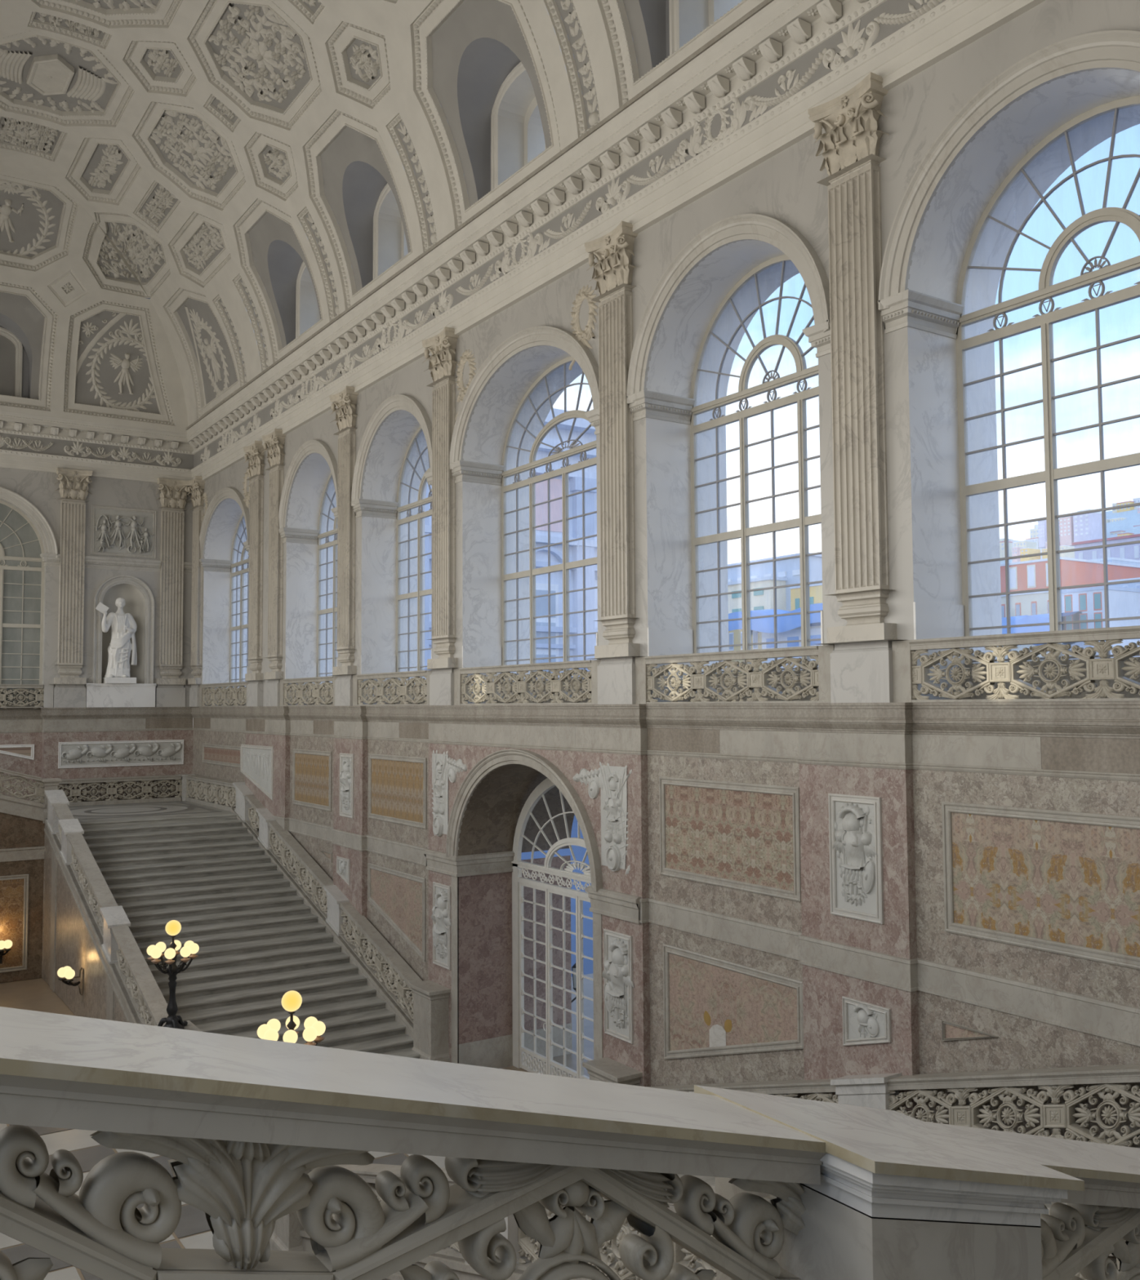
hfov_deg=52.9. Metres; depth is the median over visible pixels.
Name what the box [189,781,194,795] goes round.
flower
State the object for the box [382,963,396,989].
flower
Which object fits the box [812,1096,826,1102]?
flower
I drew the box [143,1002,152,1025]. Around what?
flower
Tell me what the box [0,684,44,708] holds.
balustrade
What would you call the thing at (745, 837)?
panel
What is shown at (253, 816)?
flower
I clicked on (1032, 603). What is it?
house
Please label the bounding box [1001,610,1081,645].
sheeting
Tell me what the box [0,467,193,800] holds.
wall
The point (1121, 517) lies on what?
house
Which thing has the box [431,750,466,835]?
relief
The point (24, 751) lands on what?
panel
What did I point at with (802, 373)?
window
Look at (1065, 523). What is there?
house
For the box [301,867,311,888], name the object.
flower
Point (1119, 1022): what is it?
trim
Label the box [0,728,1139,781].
trim
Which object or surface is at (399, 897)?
panel
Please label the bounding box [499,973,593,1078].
floor
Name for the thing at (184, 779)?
post
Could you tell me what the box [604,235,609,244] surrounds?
flower
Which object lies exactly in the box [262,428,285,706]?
fluted pilaster
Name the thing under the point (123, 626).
statue
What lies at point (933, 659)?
flower
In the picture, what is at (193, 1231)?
floor
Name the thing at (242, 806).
post
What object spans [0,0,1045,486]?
trim
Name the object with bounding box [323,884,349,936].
post
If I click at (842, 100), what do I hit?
flower
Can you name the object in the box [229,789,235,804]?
flower
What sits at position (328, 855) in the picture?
panel
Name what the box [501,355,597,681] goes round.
window
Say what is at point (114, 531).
figure relief
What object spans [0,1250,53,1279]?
flower
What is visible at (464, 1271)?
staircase
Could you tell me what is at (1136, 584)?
house
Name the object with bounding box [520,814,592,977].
building
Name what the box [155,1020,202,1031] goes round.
newel
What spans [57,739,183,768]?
relief
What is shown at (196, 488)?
fluted pilaster
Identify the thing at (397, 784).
panel
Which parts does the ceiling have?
blind panel, molding, molding, molding, molding, molding, molding, molding, molding, molding, molding, molding, molding, molding, molding, molding, molding, molding, molding, molding, molding, molding, molding, molding, molding, molding, molding, molding, molding, molding, molding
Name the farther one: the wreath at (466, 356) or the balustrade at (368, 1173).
the wreath at (466, 356)
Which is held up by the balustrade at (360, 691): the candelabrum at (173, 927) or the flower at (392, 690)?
the flower at (392, 690)
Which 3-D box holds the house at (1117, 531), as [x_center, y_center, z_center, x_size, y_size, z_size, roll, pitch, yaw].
[175.021,-31.595,364.128,6.074,5.350,3.874,2,-4,-34]
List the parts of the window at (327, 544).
frame, arch frame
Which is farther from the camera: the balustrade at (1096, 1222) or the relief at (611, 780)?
the relief at (611, 780)
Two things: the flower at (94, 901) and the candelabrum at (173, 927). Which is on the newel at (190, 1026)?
the candelabrum at (173, 927)
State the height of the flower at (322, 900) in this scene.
0.565 m
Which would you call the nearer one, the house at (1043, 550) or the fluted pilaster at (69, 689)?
the fluted pilaster at (69, 689)
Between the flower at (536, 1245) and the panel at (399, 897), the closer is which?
the flower at (536, 1245)
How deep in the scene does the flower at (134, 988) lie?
23.16 m
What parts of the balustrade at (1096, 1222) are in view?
hexagon frame, rail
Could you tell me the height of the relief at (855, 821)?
1.520 m
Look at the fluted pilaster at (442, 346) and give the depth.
23.71 m
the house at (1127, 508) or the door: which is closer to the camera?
the door
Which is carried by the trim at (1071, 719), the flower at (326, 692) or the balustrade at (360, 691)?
the balustrade at (360, 691)
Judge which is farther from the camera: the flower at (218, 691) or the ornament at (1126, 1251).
the flower at (218, 691)
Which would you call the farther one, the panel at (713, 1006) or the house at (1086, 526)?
the house at (1086, 526)
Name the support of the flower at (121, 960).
on the balustrade at (150, 1005)
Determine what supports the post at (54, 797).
on the staircase at (260, 938)
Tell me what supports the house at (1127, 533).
on the hillside
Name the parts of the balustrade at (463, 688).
post, hexagon frame, hexagon frame, rail, hexagon frame, hexagon frame, post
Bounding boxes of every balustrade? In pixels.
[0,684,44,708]
[0,768,44,803]
[0,1006,827,1279]
[26,774,182,806]
[53,803,74,844]
[66,832,118,937]
[111,924,168,1025]
[185,774,235,811]
[199,681,248,706]
[244,794,265,836]
[267,820,333,918]
[279,675,337,706]
[309,1163,462,1257]
[339,901,422,1022]
[352,670,431,706]
[399,1179,715,1279]
[453,659,600,705]
[516,1185,715,1279]
[635,644,834,703]
[647,1078,837,1103]
[886,1063,1139,1147]
[891,625,1139,702]
[922,1120,1139,1279]
[1046,1207,1119,1279]
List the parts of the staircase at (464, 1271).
stringer mould, stringer mould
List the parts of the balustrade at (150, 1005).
hexagon frame, hexagon frame, hexagon frame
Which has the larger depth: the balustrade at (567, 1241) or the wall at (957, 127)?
the wall at (957, 127)
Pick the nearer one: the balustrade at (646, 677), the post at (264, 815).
the balustrade at (646, 677)
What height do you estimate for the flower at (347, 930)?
0.565 m
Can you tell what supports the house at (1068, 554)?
on the hillside
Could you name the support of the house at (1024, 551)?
on the hillside
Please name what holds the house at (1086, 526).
on the hillside
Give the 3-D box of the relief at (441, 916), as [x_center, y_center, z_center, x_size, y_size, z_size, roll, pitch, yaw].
[-2.662,5.803,23.300,0.175,1.660,0.832,2,-4,-34]
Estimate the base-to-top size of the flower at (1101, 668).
0.102 m
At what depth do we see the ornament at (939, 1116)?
13.08 m
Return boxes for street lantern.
[571,963,576,1002]
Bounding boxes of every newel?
[41,777,61,823]
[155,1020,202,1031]
[269,1169,310,1251]
[408,979,450,1062]
[582,1057,642,1085]
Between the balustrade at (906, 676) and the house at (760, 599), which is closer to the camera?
the balustrade at (906, 676)
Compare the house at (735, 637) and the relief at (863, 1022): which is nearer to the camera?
the relief at (863, 1022)
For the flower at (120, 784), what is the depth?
37.58 m
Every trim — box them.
[0,0,886,454]
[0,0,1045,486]
[0,701,1139,738]
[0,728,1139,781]
[81,796,1139,1046]
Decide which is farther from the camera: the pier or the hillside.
the hillside
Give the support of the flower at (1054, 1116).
on the balustrade at (1055, 1114)
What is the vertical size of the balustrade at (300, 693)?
0.774 m
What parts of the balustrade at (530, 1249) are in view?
hexagon frame, hexagon frame, rail, hexagon frame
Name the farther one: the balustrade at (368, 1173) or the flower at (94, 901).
the flower at (94, 901)
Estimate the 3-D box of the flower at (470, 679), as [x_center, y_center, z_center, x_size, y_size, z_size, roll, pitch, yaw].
[-1.850,0.953,22.550,0.065,0.519,0.804,2,-4,-34]
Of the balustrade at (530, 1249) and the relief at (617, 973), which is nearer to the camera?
the balustrade at (530, 1249)
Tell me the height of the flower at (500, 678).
0.519 m
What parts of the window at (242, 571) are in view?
frame, arch frame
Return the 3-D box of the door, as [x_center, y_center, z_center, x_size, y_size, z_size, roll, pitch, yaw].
[0.132,5.505,21.572,0.130,6.067,4.786,2,-4,-34]
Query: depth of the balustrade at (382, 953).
25.45 m
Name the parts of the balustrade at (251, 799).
rail, hexagon frame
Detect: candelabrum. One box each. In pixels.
[146,920,199,1029]
[257,990,325,1045]
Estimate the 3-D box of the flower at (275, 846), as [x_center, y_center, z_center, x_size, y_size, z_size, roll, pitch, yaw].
[-8.015,5.525,31.202,0.065,0.565,0.798,2,-4,-34]
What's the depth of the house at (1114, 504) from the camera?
431.43 m
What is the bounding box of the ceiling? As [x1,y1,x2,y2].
[0,0,764,433]
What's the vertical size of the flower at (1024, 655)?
0.519 m
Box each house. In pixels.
[727,552,822,611]
[727,576,786,613]
[728,629,761,672]
[759,625,820,671]
[788,582,822,611]
[999,537,1013,542]
[999,541,1012,558]
[1000,556,1139,592]
[1000,588,1069,662]
[1011,546,1023,562]
[1013,540,1036,548]
[1019,547,1039,561]
[1025,537,1039,548]
[1029,528,1038,538]
[1037,520,1059,548]
[1041,548,1047,559]
[1058,515,1073,546]
[1058,545,1074,558]
[1060,586,1139,659]
[1071,533,1139,559]
[1072,510,1102,546]
[1090,557,1139,565]
[1107,577,1139,588]
[1108,516,1127,522]
[1109,530,1124,534]
[1111,502,1116,513]
[1115,501,1133,512]
[1116,532,1133,536]
[1132,497,1139,509]
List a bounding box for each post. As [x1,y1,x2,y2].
[44,789,69,834]
[57,818,84,865]
[99,905,130,964]
[177,773,195,800]
[232,782,253,822]
[255,808,275,849]
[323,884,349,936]
[465,1213,536,1268]
[830,1072,901,1110]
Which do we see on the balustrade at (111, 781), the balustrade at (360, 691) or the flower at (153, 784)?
the flower at (153, 784)
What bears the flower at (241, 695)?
on the balustrade at (231, 695)
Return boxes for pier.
[688,1084,1084,1279]
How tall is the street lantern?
1.169 m
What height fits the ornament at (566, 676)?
0.519 m
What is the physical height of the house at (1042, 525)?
9.063 m
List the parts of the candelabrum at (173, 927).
globe, globe, dish, globe, arm, arm, globe, dish, arm, globe, stem, globe, arm, globe, dish, arm, globe, dish, globe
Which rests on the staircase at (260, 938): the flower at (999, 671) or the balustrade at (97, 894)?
the balustrade at (97, 894)
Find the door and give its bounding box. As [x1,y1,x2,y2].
[511,777,593,1079]
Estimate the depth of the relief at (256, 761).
32.88 m
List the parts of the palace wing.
cornice, cornice, cornice, cornice, pane, pane, pane, panel, cornice, cornice, cornice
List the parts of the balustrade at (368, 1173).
hexagon frame, rail, hexagon frame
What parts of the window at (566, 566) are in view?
frame, arch frame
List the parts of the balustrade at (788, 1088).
rail, hexagon frame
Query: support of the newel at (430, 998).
on the floor at (193, 1231)
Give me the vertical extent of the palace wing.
29.620 m
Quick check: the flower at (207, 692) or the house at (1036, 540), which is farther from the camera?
the house at (1036, 540)
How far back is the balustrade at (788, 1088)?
14.89 m
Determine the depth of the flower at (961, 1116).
12.64 m
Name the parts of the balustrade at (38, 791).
hexagon frame, rail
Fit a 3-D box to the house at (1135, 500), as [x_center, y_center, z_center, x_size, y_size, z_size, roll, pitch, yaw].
[213.105,-49.216,426.344,6.085,6.748,4.423,2,-4,-34]
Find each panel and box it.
[0,744,34,759]
[202,743,240,768]
[292,748,331,811]
[320,850,332,862]
[367,862,426,961]
[368,753,426,829]
[658,776,800,902]
[662,943,803,1059]
[941,801,1139,969]
[941,1019,997,1040]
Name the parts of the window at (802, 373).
frame, arch frame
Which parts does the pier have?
cornice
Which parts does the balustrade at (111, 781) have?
hexagon frame, hexagon frame, rail, hexagon frame, hexagon frame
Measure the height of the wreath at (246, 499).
1.385 m
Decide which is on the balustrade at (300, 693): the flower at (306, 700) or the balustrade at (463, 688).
the flower at (306, 700)
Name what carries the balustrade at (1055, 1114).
on the staircase at (464, 1271)
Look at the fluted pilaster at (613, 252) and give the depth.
18.63 m
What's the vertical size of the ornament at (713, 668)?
0.519 m
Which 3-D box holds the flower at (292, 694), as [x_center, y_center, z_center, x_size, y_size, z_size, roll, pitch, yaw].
[-7.519,1.465,31.061,0.065,0.519,0.834,2,-4,-34]
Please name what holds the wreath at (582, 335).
attached to the wall at (957, 127)
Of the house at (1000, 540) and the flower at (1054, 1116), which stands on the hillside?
the house at (1000, 540)
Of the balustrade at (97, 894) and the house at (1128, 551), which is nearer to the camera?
the balustrade at (97, 894)
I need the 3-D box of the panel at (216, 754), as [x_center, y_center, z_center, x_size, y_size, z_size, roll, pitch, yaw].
[-11.056,3.655,36.387,0.050,0.640,4.100,2,-4,-34]
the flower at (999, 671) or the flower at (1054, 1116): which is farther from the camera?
the flower at (999, 671)
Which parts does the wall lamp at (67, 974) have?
globe, arm, globe, arm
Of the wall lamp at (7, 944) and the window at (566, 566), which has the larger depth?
the wall lamp at (7, 944)
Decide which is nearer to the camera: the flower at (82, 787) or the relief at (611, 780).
the relief at (611, 780)
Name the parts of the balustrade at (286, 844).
hexagon frame, hexagon frame, rail, hexagon frame, hexagon frame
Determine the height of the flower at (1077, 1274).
0.565 m
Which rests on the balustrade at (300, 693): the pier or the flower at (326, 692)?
the flower at (326, 692)
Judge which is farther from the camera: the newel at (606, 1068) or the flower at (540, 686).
the flower at (540, 686)
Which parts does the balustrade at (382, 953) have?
hexagon frame, hexagon frame, rail, hexagon frame, hexagon frame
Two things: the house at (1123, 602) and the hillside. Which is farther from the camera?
the hillside
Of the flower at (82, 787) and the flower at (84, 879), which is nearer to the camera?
the flower at (84, 879)
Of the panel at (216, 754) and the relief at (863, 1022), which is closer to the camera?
the relief at (863, 1022)
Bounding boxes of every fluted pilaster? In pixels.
[53,467,92,707]
[152,477,191,706]
[186,475,204,706]
[243,440,264,706]
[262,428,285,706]
[326,386,358,706]
[422,326,458,705]
[584,221,640,704]
[807,71,901,702]
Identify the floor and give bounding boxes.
[0,977,444,1279]
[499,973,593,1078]
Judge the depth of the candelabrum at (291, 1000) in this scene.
15.21 m
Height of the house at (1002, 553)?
6.500 m
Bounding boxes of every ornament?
[562,671,586,699]
[599,1217,642,1276]
[656,666,690,698]
[680,1235,715,1279]
[707,663,746,697]
[896,1093,948,1123]
[976,1090,1039,1133]
[1068,1223,1139,1279]
[1071,1087,1139,1143]
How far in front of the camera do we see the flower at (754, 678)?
15.90 m
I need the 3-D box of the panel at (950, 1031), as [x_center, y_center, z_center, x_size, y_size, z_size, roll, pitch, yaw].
[4.505,4.485,12.921,0.050,0.240,0.740,2,-4,-34]
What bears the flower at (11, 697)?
on the balustrade at (20, 687)
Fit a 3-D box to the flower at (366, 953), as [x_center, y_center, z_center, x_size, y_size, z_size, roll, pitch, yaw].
[-4.572,7.044,25.945,0.065,0.565,0.798,2,-4,-34]
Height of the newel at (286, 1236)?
1.600 m
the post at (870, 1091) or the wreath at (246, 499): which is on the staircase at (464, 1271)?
the post at (870, 1091)
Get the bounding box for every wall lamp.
[0,939,12,964]
[57,965,82,995]
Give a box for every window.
[0,500,44,706]
[229,515,248,682]
[316,471,337,688]
[395,426,431,685]
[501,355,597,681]
[689,254,822,674]
[955,95,1139,663]
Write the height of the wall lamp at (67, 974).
0.685 m
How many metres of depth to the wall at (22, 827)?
30.96 m
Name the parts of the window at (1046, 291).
frame, arch frame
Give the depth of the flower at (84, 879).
27.42 m
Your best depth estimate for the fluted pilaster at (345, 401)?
27.99 m
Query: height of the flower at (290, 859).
0.565 m
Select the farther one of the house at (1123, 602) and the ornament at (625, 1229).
the house at (1123, 602)
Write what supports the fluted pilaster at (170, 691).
attached to the wall at (107, 579)
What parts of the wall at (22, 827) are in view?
panel, panel frame, stringer mould, stringer mould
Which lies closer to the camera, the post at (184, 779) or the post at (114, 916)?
the post at (114, 916)
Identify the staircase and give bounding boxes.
[41,800,420,1058]
[299,1173,1066,1279]
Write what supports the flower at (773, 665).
on the balustrade at (646, 677)
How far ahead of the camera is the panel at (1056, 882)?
12.20 m
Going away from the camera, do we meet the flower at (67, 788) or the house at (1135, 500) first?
the flower at (67, 788)
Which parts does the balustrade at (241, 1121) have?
hexagon frame, rail, hexagon frame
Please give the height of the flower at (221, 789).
0.527 m
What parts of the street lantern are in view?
pane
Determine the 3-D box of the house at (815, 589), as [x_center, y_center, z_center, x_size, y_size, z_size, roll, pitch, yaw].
[23.306,-1.798,100.504,6.101,5.961,5.235,2,-4,-34]
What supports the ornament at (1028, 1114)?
on the balustrade at (1055, 1114)
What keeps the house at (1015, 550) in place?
on the hillside
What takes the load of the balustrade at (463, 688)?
on the trim at (1071, 719)
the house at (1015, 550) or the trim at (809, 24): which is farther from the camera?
the house at (1015, 550)
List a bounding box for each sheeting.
[728,603,822,635]
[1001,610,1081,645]
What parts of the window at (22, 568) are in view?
pane, pane, pane, pane, pane, pane, pane, pane, pane, pane, pane, pane, pane, pane, pane, rail, pane, arch frame, pane, pane, pane, pane, pane, pane, pane, pane, pane, pane, pane, pane, frame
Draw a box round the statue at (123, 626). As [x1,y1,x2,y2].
[95,597,137,683]
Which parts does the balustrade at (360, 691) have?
post, hexagon frame, rail, hexagon frame, hexagon frame, post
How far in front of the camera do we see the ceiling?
27.19 m
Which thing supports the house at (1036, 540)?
on the hillside
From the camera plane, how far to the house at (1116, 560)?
70.55 m
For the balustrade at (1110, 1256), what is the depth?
5.89 m
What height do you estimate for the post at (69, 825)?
1.089 m
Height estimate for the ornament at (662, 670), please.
0.519 m
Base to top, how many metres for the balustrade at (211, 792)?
0.855 m
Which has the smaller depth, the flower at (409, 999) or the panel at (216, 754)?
the flower at (409, 999)
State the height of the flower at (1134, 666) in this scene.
0.519 m
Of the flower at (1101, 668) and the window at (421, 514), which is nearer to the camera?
the flower at (1101, 668)
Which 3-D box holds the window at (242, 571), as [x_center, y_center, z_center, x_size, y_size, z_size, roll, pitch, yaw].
[-10.224,-1.184,37.052,0.100,6.587,4.740,2,-4,-34]
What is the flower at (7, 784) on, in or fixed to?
on the balustrade at (38, 791)
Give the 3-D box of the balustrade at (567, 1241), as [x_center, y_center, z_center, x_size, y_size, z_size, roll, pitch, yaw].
[0.007,1.271,2.081,0.847,0.607,0.110,2,-4,-34]
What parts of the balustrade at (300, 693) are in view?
post, hexagon frame, rail, hexagon frame, hexagon frame, post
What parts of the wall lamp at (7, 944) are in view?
globe, arm, globe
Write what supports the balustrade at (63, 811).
on the staircase at (260, 938)
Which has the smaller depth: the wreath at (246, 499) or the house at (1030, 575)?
the wreath at (246, 499)
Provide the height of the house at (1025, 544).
6.192 m
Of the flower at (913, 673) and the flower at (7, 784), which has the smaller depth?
the flower at (913, 673)
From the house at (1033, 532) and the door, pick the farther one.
the house at (1033, 532)
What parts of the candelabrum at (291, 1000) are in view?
globe, globe, globe, globe, stem, globe, globe, globe, dish, globe, globe, dish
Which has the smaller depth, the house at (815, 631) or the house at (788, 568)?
the house at (815, 631)
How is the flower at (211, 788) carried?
on the balustrade at (211, 792)
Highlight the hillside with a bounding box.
[1000,508,1139,564]
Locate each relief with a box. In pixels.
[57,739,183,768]
[90,505,156,558]
[240,744,273,800]
[336,856,350,885]
[339,752,353,818]
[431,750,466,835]
[431,881,451,969]
[572,761,631,874]
[601,928,634,1044]
[827,793,883,924]
[841,995,891,1045]
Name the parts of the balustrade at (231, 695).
post, hexagon frame, hexagon frame, rail, hexagon frame, hexagon frame, post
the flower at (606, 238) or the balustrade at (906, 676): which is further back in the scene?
the flower at (606, 238)
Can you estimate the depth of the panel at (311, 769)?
29.84 m
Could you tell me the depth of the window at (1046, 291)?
13.32 m
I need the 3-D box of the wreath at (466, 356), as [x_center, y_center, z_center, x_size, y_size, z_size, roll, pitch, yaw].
[-2.159,-5.228,23.310,0.122,1.385,0.850,2,-4,-34]
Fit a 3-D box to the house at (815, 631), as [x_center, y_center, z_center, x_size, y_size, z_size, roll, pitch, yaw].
[17.825,1.579,82.356,5.128,4.744,6.682,2,-4,-34]
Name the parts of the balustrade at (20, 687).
hexagon frame, rail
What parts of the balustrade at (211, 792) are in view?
hexagon frame, hexagon frame, rail, hexagon frame, hexagon frame, hexagon frame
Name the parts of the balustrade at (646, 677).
post, hexagon frame, hexagon frame, rail, hexagon frame, post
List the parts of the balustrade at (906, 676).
post, hexagon frame, rail, hexagon frame, hexagon frame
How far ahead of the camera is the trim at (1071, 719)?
16.18 m
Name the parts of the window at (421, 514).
frame, arch frame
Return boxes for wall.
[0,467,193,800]
[0,795,45,982]
[192,0,1139,706]
[192,717,1139,1146]
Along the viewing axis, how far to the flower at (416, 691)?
24.77 m
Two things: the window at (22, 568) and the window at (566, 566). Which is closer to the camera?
the window at (566, 566)
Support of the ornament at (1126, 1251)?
on the balustrade at (1096, 1222)
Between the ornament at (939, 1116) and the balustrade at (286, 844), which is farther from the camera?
the balustrade at (286, 844)
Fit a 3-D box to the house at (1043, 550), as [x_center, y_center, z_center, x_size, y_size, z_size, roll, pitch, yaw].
[145.169,-24.886,346.374,6.034,5.154,1.794,2,-4,-34]
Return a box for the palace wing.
[424,408,597,679]
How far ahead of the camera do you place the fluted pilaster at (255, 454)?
33.60 m
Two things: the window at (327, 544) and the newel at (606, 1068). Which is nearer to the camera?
the newel at (606, 1068)
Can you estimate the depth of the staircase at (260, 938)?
27.20 m
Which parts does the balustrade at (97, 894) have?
hexagon frame, hexagon frame, rail, hexagon frame, hexagon frame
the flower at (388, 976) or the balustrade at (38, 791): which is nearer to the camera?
the flower at (388, 976)
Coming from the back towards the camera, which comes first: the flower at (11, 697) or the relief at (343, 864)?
the flower at (11, 697)
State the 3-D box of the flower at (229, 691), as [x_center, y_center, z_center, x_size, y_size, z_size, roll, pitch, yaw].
[-10.579,1.742,35.655,0.065,0.519,0.804,2,-4,-34]
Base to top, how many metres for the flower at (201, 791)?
0.527 m
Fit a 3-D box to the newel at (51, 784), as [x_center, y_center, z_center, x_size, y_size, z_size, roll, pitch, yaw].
[-14.307,4.420,31.564,0.480,1.190,0.480,2,-4,-34]
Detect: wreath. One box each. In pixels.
[241,468,250,515]
[454,349,475,421]
[568,284,597,370]
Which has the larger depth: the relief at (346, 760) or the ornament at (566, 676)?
the relief at (346, 760)
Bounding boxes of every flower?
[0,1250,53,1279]
[3,777,35,796]
[6,689,35,705]
[57,786,69,796]
[73,851,78,868]
[80,783,106,799]
[82,870,87,888]
[91,891,97,910]
[116,782,141,798]
[117,946,124,968]
[130,972,137,996]
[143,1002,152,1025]
[151,781,175,796]
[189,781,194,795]
[198,783,204,797]
[204,689,211,704]
[208,785,213,799]
[215,688,222,703]
[218,786,224,803]
[226,688,233,703]
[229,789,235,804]
[238,687,245,703]
[249,808,257,826]
[271,833,279,853]
[285,849,294,871]
[288,685,297,702]
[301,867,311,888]
[303,684,314,702]
[317,887,327,909]
[320,684,331,702]
[342,915,354,939]
[361,938,374,964]
[363,681,376,702]
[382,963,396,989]
[384,680,399,702]
[405,990,413,1016]
[408,679,424,701]
[466,675,485,701]
[496,674,516,700]
[525,1205,554,1253]
[528,672,550,700]
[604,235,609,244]
[752,676,757,683]
[766,660,810,697]
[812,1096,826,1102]
[838,95,848,109]
[911,671,915,679]
[926,652,986,695]
[957,1111,964,1121]
[995,667,1003,676]
[1016,647,1085,694]
[1049,1111,1058,1121]
[1074,1271,1087,1279]
[1097,664,1106,674]
[1120,652,1139,679]
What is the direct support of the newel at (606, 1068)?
on the floor at (193, 1231)
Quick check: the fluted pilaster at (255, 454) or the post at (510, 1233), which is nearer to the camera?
the post at (510, 1233)
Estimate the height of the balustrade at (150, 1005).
2.241 m
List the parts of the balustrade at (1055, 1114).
hexagon frame, hexagon frame, rail, hexagon frame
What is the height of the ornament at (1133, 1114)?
0.565 m
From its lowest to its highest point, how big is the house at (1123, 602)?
5.274 m
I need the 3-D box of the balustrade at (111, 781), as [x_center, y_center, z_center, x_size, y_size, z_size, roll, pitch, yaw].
[-14.957,4.918,37.382,5.033,0.855,0.400,2,-4,-34]
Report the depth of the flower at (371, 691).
26.80 m
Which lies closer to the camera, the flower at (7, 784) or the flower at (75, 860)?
the flower at (75, 860)
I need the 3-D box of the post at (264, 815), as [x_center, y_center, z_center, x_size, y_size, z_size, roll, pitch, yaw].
[-8.415,5.264,31.938,0.400,1.089,0.840,2,-4,-34]
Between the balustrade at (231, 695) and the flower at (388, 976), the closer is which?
the flower at (388, 976)
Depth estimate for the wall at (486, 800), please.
16.32 m
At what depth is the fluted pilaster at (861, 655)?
14.36 m
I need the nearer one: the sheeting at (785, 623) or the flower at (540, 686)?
the flower at (540, 686)
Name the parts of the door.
frame, arch frame, pierced panel, pierced panel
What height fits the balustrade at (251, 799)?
1.178 m
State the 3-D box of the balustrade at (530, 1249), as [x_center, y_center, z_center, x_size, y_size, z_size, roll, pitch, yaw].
[0.753,4.730,8.921,0.340,2.241,5.259,2,-4,-34]
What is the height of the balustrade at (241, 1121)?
1.970 m
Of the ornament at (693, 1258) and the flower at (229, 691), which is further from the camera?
the flower at (229, 691)

